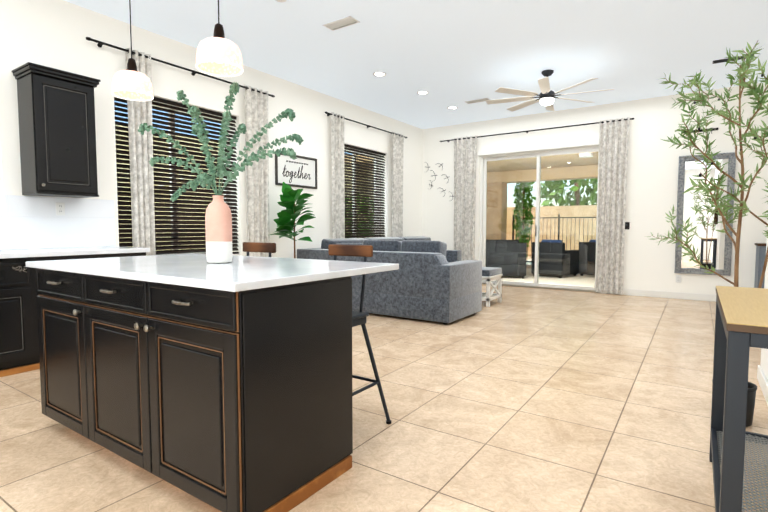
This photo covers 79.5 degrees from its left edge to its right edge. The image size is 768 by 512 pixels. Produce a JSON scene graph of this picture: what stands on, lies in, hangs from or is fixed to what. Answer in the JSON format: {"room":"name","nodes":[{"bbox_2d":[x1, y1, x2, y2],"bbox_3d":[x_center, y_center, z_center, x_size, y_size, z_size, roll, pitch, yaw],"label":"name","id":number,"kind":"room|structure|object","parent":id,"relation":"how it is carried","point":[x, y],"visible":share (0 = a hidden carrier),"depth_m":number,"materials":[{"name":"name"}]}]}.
{"room":"kitchen","nodes":[
{"label":"kitchen","id":0,"kind":"room"},
{"bbox_2d":[0,0,423,257],"bbox_3d":[-2.397,-0.792,5.245,0.300,3.150,11.550,2,4,34],"label":"wall","id":1,"kind":"structure","parent":0,"point":[50,32],"depth_m":5.20,"materials":[{"name":"white paint"}]},
{"bbox_2d":[11,62,100,197],"bbox_3d":[-2.817,-1.042,4.014,0.360,1.034,0.538,2,4,34],"label":"upper cabinet","id":2,"kind":"object","parent":1,"relation":"attached to","point":[57,129],"visible":1,"depth_m":3.88,"materials":[{"name":"black wood"}]},
{"bbox_2d":[114,96,240,254],"bbox_3d":[-2.353,-0.850,5.290,0.279,1.740,1.500,2,4,34],"label":"living room window","id":3,"kind":"structure","parent":1,"relation":"in","point":[175,169],"depth_m":5.34,"materials":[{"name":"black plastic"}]},
{"bbox_2d":[114,97,238,253],"bbox_3d":[-2.284,-0.853,5.243,0.050,1.724,1.492,2,4,34],"label":"window blind","id":4,"kind":"object","parent":3,"relation":"attached to","point":[184,242],"visible":0.48,"depth_m":5.17,"materials":[{"name":"black wood"}]},
{"bbox_2d":[86,37,274,256],"bbox_3d":[-2.115,-0.669,5.284,0.124,2.850,2.280,2,4,34],"label":"window curtain","id":5,"kind":"object","parent":1,"relation":"hanging from","point":[142,172],"visible":0.69,"depth_m":4.80,"materials":[{"name":"grey fabric"}]},
{"bbox_2d":[275,153,316,188],"bbox_3d":[-1.245,-1.216,6.621,0.028,0.450,0.820,2,4,34],"label":"sign","id":6,"kind":"object","parent":1,"relation":"attached to","point":[300,171],"visible":1,"depth_m":6.61,"materials":[{"name":"white"}]},
{"bbox_2d":[344,147,377,237],"bbox_3d":[-0.435,-1.010,8.111,0.279,1.720,1.370,2,4,34],"label":"living room window","id":7,"kind":"structure","parent":1,"relation":"in","point":[362,186],"depth_m":8.26,"materials":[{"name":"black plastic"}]},
{"bbox_2d":[344,144,385,237],"bbox_3d":[-0.366,-1.013,8.064,0.050,1.704,1.362,2,4,34],"label":"window blind","id":8,"kind":"object","parent":7,"relation":"attached to","point":[349,224],"visible":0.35,"depth_m":8.09,"materials":[{"name":"black wood"}]},
{"bbox_2d":[325,112,406,238],"bbox_3d":[-0.239,-0.836,8.043,0.124,2.850,2.360,2,4,34],"label":"window curtain","id":9,"kind":"object","parent":1,"relation":"hanging from","point":[338,178],"visible":0.83,"depth_m":7.36,"materials":[{"name":"grey fabric"}]},
{"bbox_2d":[0,284,767,511],"bbox_3d":[0.727,0.968,3.227,7.850,0.120,11.550,2,4,34],"label":"floor","id":10,"kind":"structure","parent":0,"point":[521,399],"depth_m":2.60,"materials":[{"name":"tile"}]},
{"bbox_2d":[0,195,149,376],"bbox_3d":[-3.506,0.243,2.810,0.656,1.376,3.920,2,4,34],"label":"kitchen counter","id":11,"kind":"object","parent":10,"relation":"on","point":[34,228],"depth_m":3.89,"materials":[{"name":"brown wood"}]},
{"bbox_2d":[55,203,64,215],"bbox_3d":[-2.926,-0.424,4.175,0.008,0.115,0.072,2,4,34],"label":"outlet","id":12,"kind":"object","parent":11,"relation":"attached to","point":[60,208],"visible":1,"depth_m":4.17,"materials":[{"name":"white plastic"}]},
{"bbox_2d":[26,265,352,511],"bbox_3d":[-1.018,0.518,2.298,1.694,0.890,0.678,2,4,34],"label":"kitchen island","id":13,"kind":"object","parent":10,"relation":"on","point":[224,387],"depth_m":1.85,"materials":[{"name":"black wood"}]},
{"bbox_2d":[26,253,398,292],"bbox_3d":[-0.930,0.049,2.421,1.750,0.030,1.010,2,4,34],"label":"island countertop","id":14,"kind":"structure","parent":13,"relation":"on","point":[243,274],"depth_m":2.06,"materials":[{"name":"white stone"}]},
{"bbox_2d":[138,82,302,262],"bbox_3d":[-0.868,-0.407,2.374,1.143,0.884,0.493,2,4,34],"label":"vase","id":15,"kind":"object","parent":14,"relation":"on","point":[218,221],"visible":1,"depth_m":2.34,"materials":[{"name":"pink"}]},
{"bbox_2d":[243,242,275,256],"bbox_3d":[-0.930,0.421,2.952,0.492,1.005,0.490,2,4,34],"label":"stool","id":16,"kind":"object","parent":10,"relation":"on","point":[269,248],"visible":0.08,"depth_m":3.05,"materials":[{"name":"brown wood"}]},
{"bbox_2d":[270,182,315,257],"bbox_3d":[-1.196,-0.127,6.157,0.586,1.713,0.669,2,4,34],"label":"fiddle leaf fig","id":17,"kind":"object","parent":10,"relation":"on","point":[289,197],"visible":0.77,"depth_m":6.07,"materials":[{"name":"green plant"}]},
{"bbox_2d":[328,244,391,423],"bbox_3d":[-0.293,0.447,2.520,0.492,1.005,0.490,2,4,34],"label":"stool","id":18,"kind":"object","parent":10,"relation":"on","point":[359,317],"visible":0.38,"depth_m":2.57,"materials":[{"name":"grey metal"}]},
{"bbox_2d":[297,236,481,324],"bbox_3d":[0.702,0.191,7.229,2.370,0.948,3.390,2,4,34],"label":"sofa","id":19,"kind":"object","parent":10,"relation":"on","point":[430,280],"visible":0.79,"depth_m":5.56,"materials":[{"name":"grey fabric"}]},
{"bbox_2d":[482,267,502,306],"bbox_3d":[1.165,0.425,6.946,1.090,0.515,0.520,2,4,34],"label":"ottoman bench","id":20,"kind":"object","parent":10,"relation":"on","point":[489,274],"visible":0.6,"depth_m":6.59,"materials":[{"name":"white wood"}]},
{"bbox_2d":[648,41,767,426],"bbox_3d":[1.794,-0.097,2.558,0.659,2.086,1.045,2,4,34],"label":"tree","id":21,"kind":"object","parent":10,"relation":"on","point":[744,67],"visible":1,"depth_m":2.55,"materials":[{"name":"green plant"}]},
{"bbox_2d":[709,286,767,511],"bbox_3d":[1.407,0.585,1.682,0.326,0.830,1.028,2,4,34],"label":"console table","id":22,"kind":"object","parent":10,"relation":"on","point":[741,322],"visible":1,"depth_m":1.43,"materials":[{"name":"brown"}]},
{"bbox_2d":[754,243,765,287],"bbox_3d":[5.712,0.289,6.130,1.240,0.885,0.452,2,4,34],"label":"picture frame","id":23,"kind":"object","parent":10,"relation":"on","point":[760,254],"visible":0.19,"depth_m":6.28,"materials":[{"name":"grey"}]},
{"bbox_2d":[64,0,767,128],"bbox_3d":[0.727,-2.312,3.029,7.850,0.150,11.550,2,4,34],"label":"ceiling","id":24,"kind":"structure","parent":0,"point":[445,54],"depth_m":5.16,"materials":[{"name":"white paint"}]},
{"bbox_2d":[111,0,153,100],"bbox_3d":[-1.325,-1.519,2.395,0.198,1.354,0.198,2,4,34],"label":"pendant light","id":25,"kind":"object","parent":24,"relation":"hanging from","point":[131,82],"visible":1,"depth_m":2.39,"materials":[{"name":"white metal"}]},
{"bbox_2d":[196,0,242,76],"bbox_3d":[-0.721,-1.494,1.986,0.198,1.354,0.198,2,4,34],"label":"pendant light","id":26,"kind":"object","parent":24,"relation":"hanging from","point":[218,54],"visible":1,"depth_m":1.97,"materials":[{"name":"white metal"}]},
{"bbox_2d":[322,16,359,30],"bbox_3d":[-0.429,-2.328,4.631,0.360,0.009,0.160,2,4,34],"label":"ceiling vent","id":27,"kind":"object","parent":24,"relation":"in","point":[341,23],"visible":1,"depth_m":4.62,"materials":[{"name":"white plastic"}]},
{"bbox_2d":[373,72,385,76],"bbox_3d":[-0.059,-2.421,6.154,0.184,0.006,0.184,2,4,34],"label":"recessed light","id":28,"kind":"object","parent":24,"relation":"in","point":[379,74],"visible":1,"depth_m":6.16,"materials":[{"name":"white plastic"}]},
{"bbox_2d":[417,91,428,94],"bbox_3d":[0.586,-2.472,6.995,0.184,0.006,0.184,2,4,34],"label":"recessed light","id":29,"kind":"object","parent":24,"relation":"in","point":[422,92],"visible":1,"depth_m":6.98,"materials":[{"name":"white plastic"}]},
{"bbox_2d":[465,98,489,103],"bbox_3d":[1.508,-2.498,7.445,0.400,0.009,0.160,2,4,34],"label":"ceiling vent","id":30,"kind":"object","parent":24,"relation":"in","point":[477,101],"visible":0.88,"depth_m":7.45,"materials":[{"name":"white plastic"}]},
{"bbox_2d":[486,70,613,111],"bbox_3d":[2.143,-2.202,6.062,1.568,0.432,1.568,2,4,34],"label":"ceiling fan","id":31,"kind":"object","parent":24,"relation":"hanging from","point":[546,95],"visible":1,"depth_m":6.00,"materials":[{"name":"beige wood"}]},
{"bbox_2d":[712,54,753,63],"bbox_3d":[4.230,-2.386,5.601,0.400,0.009,0.120,2,4,34],"label":"ceiling vent","id":32,"kind":"object","parent":24,"relation":"in","point":[719,61],"visible":0.58,"depth_m":5.63,"materials":[{"name":"grey metal"}]},
{"bbox_2d":[424,82,767,294],"bbox_3d":[4.022,-0.939,7.682,7.520,3.150,0.300,2,4,34],"label":"wall","id":33,"kind":"structure","parent":0,"point":[652,169],"depth_m":7.38,"materials":[{"name":"white paint"}]},
{"bbox_2d":[424,162,453,196],"bbox_3d":[1.122,-1.528,9.428,0.699,0.817,0.013,2,4,34],"label":"wall decor","id":34,"kind":"object","parent":33,"relation":"attached to","point":[441,175],"visible":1,"depth_m":9.40,"materials":[{"name":"silver metal"}]},
{"bbox_2d":[440,117,633,293],"bbox_3d":[2.564,-0.856,8.416,3.450,2.845,0.126,2,4,34],"label":"door curtain","id":35,"kind":"object","parent":33,"relation":"hanging from","point":[613,147],"visible":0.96,"depth_m":7.66,"materials":[{"name":"grey fabric"}]},
{"bbox_2d":[478,138,599,292],"bbox_3d":[2.790,-0.708,8.419,2.250,2.600,0.170,2,4,34],"label":"sliding door","id":36,"kind":"structure","parent":33,"relation":"attached to","point":[538,151],"depth_m":8.42,"materials":[{"name":"clear glass"}]},
{"bbox_2d":[625,222,629,228],"bbox_3d":[3.971,-0.495,7.554,0.080,0.120,0.010,2,4,34],"label":"light switch","id":37,"kind":"object","parent":33,"relation":"attached to","point":[627,225],"visible":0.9,"depth_m":7.54,"materials":[{"name":"black plastic"}]},
{"bbox_2d":[605,289,715,301],"bbox_3d":[5.309,0.645,6.705,3.852,0.105,0.022,2,4,34],"label":"baseboard","id":38,"kind":"structure","parent":33,"relation":"attached to","point":[634,292],"depth_m":7.26,"materials":[{"name":"white wood"}]},
{"bbox_2d":[676,275,680,282],"bbox_3d":[4.585,0.355,7.189,0.072,0.115,0.008,2,4,34],"label":"electrical outlet","id":39,"kind":"object","parent":33,"relation":"attached to","point":[678,278],"visible":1,"depth_m":7.19,"materials":[{"name":"white plastic"}]},
{"bbox_2d":[681,128,717,134],"bbox_3d":[4.736,-1.859,6.932,0.460,0.083,0.041,2,4,34],"label":"bar","id":40,"kind":"object","parent":33,"relation":"attached to","point":[713,129],"visible":0.38,"depth_m":6.89,"materials":[{"name":"black metal"}]},
{"bbox_2d":[674,152,735,275],"bbox_3d":[4.816,-0.619,6.947,0.700,1.800,0.048,2,4,34],"label":"mirror","id":41,"kind":"object","parent":33,"relation":"attached to","point":[711,243],"visible":0.75,"depth_m":6.97,"materials":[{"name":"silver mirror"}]},
{"bbox_2d":[760,172,767,381],"bbox_3d":[0.831,-0.496,0.331,0.150,3.150,7.030,2,4,34],"label":"wall","id":42,"kind":"structure","parent":0,"point":[764,352],"depth_m":3.30,"materials":[{"name":"white paint"}]},
{"bbox_2d":[757,365,767,404],"bbox_3d":[0.809,1.017,0.539,0.014,0.105,6.858,2,4,34],"label":"baseboard","id":43,"kind":"structure","parent":42,"relation":"attached to","point":[762,381],"depth_m":3.10,"materials":[{"name":"white wood"}]},
{"label":"outside","id":44,"kind":"structure","parent":0,"visible":0},
{"bbox_2d":[115,125,596,255],"bbox_3d":[1.526,-0.603,6.675,23.000,2.600,24.800,2,4,34],"label":"wall","id":45,"kind":"structure","parent":44,"point":[574,212],"depth_m":17.24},
{"bbox_2d":[502,256,594,286],"bbox_3d":[2.565,0.645,8.284,23.000,0.075,28.500,2,4,34],"label":"ground","id":46,"kind":"structure","parent":44,"point":[556,279],"depth_m":9.96,"materials":[{"name":"concrete"}]},
{"bbox_2d":[159,175,597,245],"bbox_3d":[5.611,-1.934,9.563,12.220,4.910,25.495,2,4,34],"label":"shrubs","id":47,"kind":"object","parent":46,"relation":"on","point":[559,188],"depth_m":18.94,"materials":[{"name":"leaves"},{"name":"bark"}]},
{"bbox_2d":[344,152,597,239],"bbox_3d":[4.838,-0.919,9.761,13.000,2.860,4.030,2,4,34],"label":"roof","id":48,"kind":"structure","parent":46,"relation":"on","point":[566,175],"depth_m":12.06,"materials":[{"name":"beige paint"}]},
{"bbox_2d":[486,240,526,277],"bbox_3d":[2.597,0.047,10.526,1.150,0.840,0.780,1,3,9],"label":"wicker chair","id":49,"kind":"object","parent":46,"relation":"on","point":[520,262],"depth_m":10.12,"materials":[{"name":"black wicker"}]},
{"bbox_2d":[512,214,596,261],"bbox_3d":[7.024,-0.360,11.790,7.620,1.500,0.040,2,4,34],"label":"fence","id":50,"kind":"object","parent":46,"relation":"on","point":[558,229],"depth_m":13.12,"materials":[{"name":"black metal"}]},
{"bbox_2d":[531,239,578,277],"bbox_3d":[3.943,0.040,10.640,0.780,0.840,0.750,-3,5,-41],"label":"lounge chair","id":51,"kind":"object","parent":46,"relation":"on","point":[544,269],"depth_m":10.33,"materials":[{"name":"black wicker"}]},
{"bbox_2d":[578,239,595,275],"bbox_3d":[5.010,0.047,10.520,0.780,0.840,0.750,-2,4,-26],"label":"lounge chair","id":52,"kind":"object","parent":46,"relation":"on","point":[588,259],"depth_m":10.45,"materials":[{"name":"black wicker"}]}
]}

